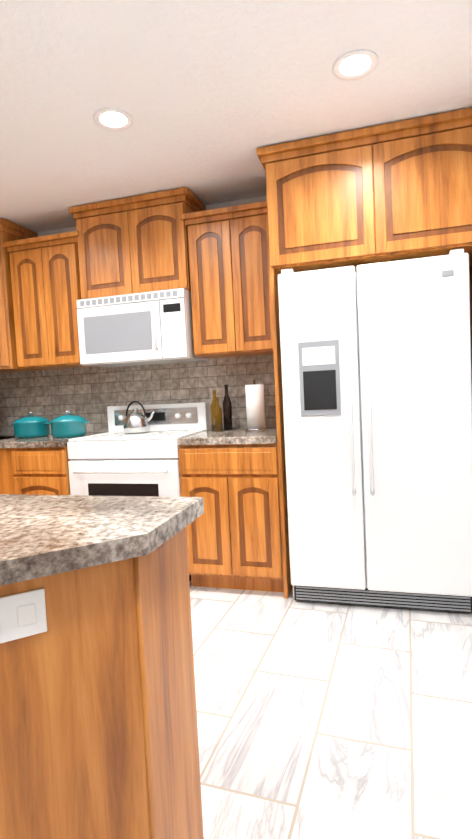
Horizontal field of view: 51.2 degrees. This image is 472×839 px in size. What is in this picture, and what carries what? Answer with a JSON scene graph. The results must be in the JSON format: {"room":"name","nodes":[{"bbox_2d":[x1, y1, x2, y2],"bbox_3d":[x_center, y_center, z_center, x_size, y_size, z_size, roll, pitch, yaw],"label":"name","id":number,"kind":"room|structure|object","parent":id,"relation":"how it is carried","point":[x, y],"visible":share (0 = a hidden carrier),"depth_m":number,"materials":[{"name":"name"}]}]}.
{"room":"kitchen","nodes":[
{"label":"kitchen","id":0,"kind":"room"},
{"bbox_2d":[38,196,266,431],"bbox_3d":[-0.457,-0.239,3.579,4.220,2.440,0.100,-2,4,16],"label":"wall","id":1,"kind":"structure","parent":0,"point":[208,207],"depth_m":3.34,"materials":[{"name":"white paint"}]},
{"bbox_2d":[0,224,35,372],"bbox_3d":[-1.904,-0.845,3.550,0.626,0.995,0.665,-2,4,16],"label":"upper cabinet","id":2,"kind":"object","parent":1,"relation":"attached to","point":[8,235],"depth_m":3.45,"materials":[{"name":"brown wood"}]},
{"bbox_2d":[4,236,65,371],"bbox_3d":[-1.364,-0.797,3.568,0.320,0.843,0.339,-2,4,16],"label":"upper cabinet","id":3,"kind":"object","parent":1,"relation":"attached to","point":[29,278],"depth_m":3.41,"materials":[{"name":"brown wood"}]},
{"bbox_2d":[48,232,94,367],"bbox_3d":[-1.161,-0.803,3.509,0.318,0.843,0.339,-2,4,16],"label":"upper cabinet","id":4,"kind":"object","parent":1,"relation":"attached to","point":[61,249],"depth_m":3.34,"materials":[{"name":"brown wood"}]},
{"bbox_2d":[72,200,139,299],"bbox_3d":[-0.797,-1.101,3.382,0.439,0.576,0.338,-2,4,16],"label":"upper cabinet","id":5,"kind":"object","parent":1,"relation":"attached to","point":[107,250],"depth_m":3.22,"materials":[{"name":"brown wood"}]},
{"bbox_2d":[76,288,207,366],"bbox_3d":[-0.627,-0.596,3.319,0.760,0.430,0.434,-2,4,16],"label":"microwave","id":6,"kind":"object","parent":5,"relation":"attached to","point":[147,328],"visible":1,"depth_m":3.14,"materials":[{"name":"white"}]},
{"bbox_2d":[0,354,276,433],"bbox_3d":[-0.848,-0.179,3.642,2.570,0.529,0.002,-2,3,15],"label":"backsplash","id":7,"kind":"structure","parent":1,"relation":"attached to","point":[91,394],"depth_m":3.62,"materials":[{"name":"stone"}]},
{"bbox_2d":[136,192,203,292],"bbox_3d":[-0.479,-1.111,3.289,0.440,0.576,0.338,-2,4,16],"label":"upper cabinet","id":8,"kind":"object","parent":1,"relation":"attached to","point":[161,234],"depth_m":3.11,"materials":[{"name":"brown wood"}]},
{"bbox_2d":[184,208,247,357],"bbox_3d":[-0.082,-0.838,3.195,0.332,0.843,0.338,-2,4,16],"label":"upper cabinet","id":9,"kind":"object","parent":1,"relation":"attached to","point":[215,270],"depth_m":3.03,"materials":[{"name":"brown wood"}]},
{"bbox_2d":[240,204,280,355],"bbox_3d":[0.133,-0.844,3.132,0.332,0.843,0.338,-2,4,16],"label":"upper cabinet","id":10,"kind":"object","parent":1,"relation":"attached to","point":[261,304],"depth_m":2.96,"materials":[{"name":"brown wood"}]},
{"bbox_2d":[260,128,391,283],"bbox_3d":[0.539,-1.129,2.833,0.603,0.586,0.648,-2,4,16],"label":"upper cabinet","id":11,"kind":"object","parent":1,"relation":"attached to","point":[326,205],"depth_m":2.52,"materials":[{"name":"brown wood"}]},
{"bbox_2d":[388,112,471,275],"bbox_3d":[1.013,-1.144,2.695,0.603,0.586,0.648,-2,4,16],"label":"upper cabinet","id":12,"kind":"object","parent":1,"relation":"attached to","point":[397,191],"depth_m":2.38,"materials":[{"name":"brown wood"}]},
{"bbox_2d":[0,0,471,232],"bbox_3d":[-1.563,-1.190,-0.981,7.100,0.100,10.320,-2,4,16],"label":"ceiling","id":13,"kind":"structure","parent":0,"point":[210,97],"depth_m":2.06,"materials":[{"name":"white paint"}]},
{"bbox_2d":[93,108,132,130],"bbox_3d":[-0.563,-1.376,2.264,0.180,0.006,0.180,-2,4,16],"label":"recessed light","id":14,"kind":"object","parent":13,"relation":"in","point":[113,119],"visible":1,"depth_m":2.26,"materials":[{"name":"white"}]},
{"bbox_2d":[332,49,378,80],"bbox_3d":[0.474,-1.409,1.962,0.180,0.006,0.180,-2,4,16],"label":"recessed light","id":15,"kind":"object","parent":13,"relation":"in","point":[355,64],"visible":1,"depth_m":1.96,"materials":[{"name":"white"}]},
{"bbox_2d":[189,581,471,838],"bbox_3d":[-1.436,1.418,-0.828,7.100,0.250,10.320,-2,4,16],"label":"floor","id":16,"kind":"structure","parent":0,"point":[319,720],"depth_m":1.74,"materials":[{"name":"tile"}]},
{"bbox_2d":[0,447,19,494],"bbox_3d":[-1.709,0.608,3.612,0.867,0.870,0.641,-2,4,16],"label":"base cabinet","id":17,"kind":"object","parent":16,"relation":"on","point":[9,461],"depth_m":3.21,"materials":[{"name":"brown wood"}]},
{"bbox_2d":[16,443,69,494],"bbox_3d":[-1.156,0.590,3.451,0.391,0.870,0.641,-2,4,16],"label":"base cabinet","id":18,"kind":"object","parent":16,"relation":"on","point":[43,470],"depth_m":3.12,"materials":[{"name":"brown wood"}]},
{"bbox_2d":[0,432,105,446],"bbox_3d":[-1.567,0.149,3.535,1.210,0.040,0.647,-2,4,16],"label":"countertop","id":19,"kind":"structure","parent":18,"relation":"on","point":[48,441],"depth_m":3.17,"materials":[{"name":"grey stone"}]},
{"bbox_2d":[11,412,49,438],"bbox_3d":[-1.450,0.034,3.499,0.310,0.180,0.245,-2,4,16],"label":"pot","id":20,"kind":"object","parent":19,"relation":"on","point":[30,426],"visible":0.88,"depth_m":3.41,"materials":[{"name":"teal metal"}]},
{"bbox_2d":[48,410,89,437],"bbox_3d":[-1.145,0.027,3.369,0.300,0.180,0.235,-2,4,16],"label":"pot","id":21,"kind":"object","parent":19,"relation":"on","point":[67,425],"visible":1,"depth_m":3.28,"materials":[{"name":"teal metal"}]},
{"bbox_2d":[0,523,203,838],"bbox_3d":[-1.445,0.736,1.209,2.586,0.870,0.785,-2,4,16],"label":"base cabinet","id":22,"kind":"object","parent":16,"relation":"on","point":[98,728],"depth_m":0.94,"materials":[{"name":"brown wood"}]},
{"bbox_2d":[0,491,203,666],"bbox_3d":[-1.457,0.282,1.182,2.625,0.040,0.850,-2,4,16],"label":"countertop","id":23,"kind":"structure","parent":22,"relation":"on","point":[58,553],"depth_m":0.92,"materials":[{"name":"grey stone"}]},
{"bbox_2d":[67,402,210,581],"bbox_3d":[-0.610,0.460,3.261,0.756,1.100,0.671,-2,4,16],"label":"range","id":24,"kind":"object","parent":16,"relation":"on","point":[116,460],"visible":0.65,"depth_m":3.02,"materials":[{"name":"white metal"}]},
{"bbox_2d":[123,401,154,433],"bbox_3d":[-0.647,-0.020,3.305,0.229,0.217,0.173,-2,4,16],"label":"kettle","id":25,"kind":"object","parent":24,"relation":"on","point":[136,421],"visible":1,"depth_m":3.26,"materials":[{"name":"silver metal"}]},
{"bbox_2d":[177,439,283,591],"bbox_3d":[0.050,0.552,3.100,0.583,0.870,0.641,-2,4,16],"label":"base cabinet","id":26,"kind":"object","parent":16,"relation":"on","point":[239,539],"depth_m":2.79,"materials":[{"name":"brown wood"}]},
{"bbox_2d":[177,427,276,442],"bbox_3d":[0.027,0.099,3.071,0.583,0.040,0.647,-2,4,16],"label":"countertop","id":27,"kind":"structure","parent":26,"relation":"on","point":[237,435],"depth_m":2.82,"materials":[{"name":"grey stone"}]},
{"bbox_2d":[210,385,232,431],"bbox_3d":[-0.108,-0.076,3.230,0.137,0.300,0.158,-2,4,16],"label":"oil bottles","id":28,"kind":"object","parent":27,"relation":"on","point":[216,418],"visible":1,"depth_m":3.24,"materials":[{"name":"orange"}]},
{"bbox_2d":[245,380,267,430],"bbox_3d":[0.125,-0.093,3.161,0.150,0.320,0.150,-2,4,16],"label":"paper towel","id":29,"kind":"object","parent":27,"relation":"on","point":[255,406],"visible":1,"depth_m":3.11,"materials":[{"name":"white paper"}]},
{"bbox_2d":[277,249,471,612],"bbox_3d":[0.779,0.079,2.776,0.910,1.780,0.779,-2,4,16],"label":"fridge","id":30,"kind":"object","parent":16,"relation":"on","point":[376,383],"visible":0.98,"depth_m":2.46,"materials":[{"name":"white metal"}]}
]}

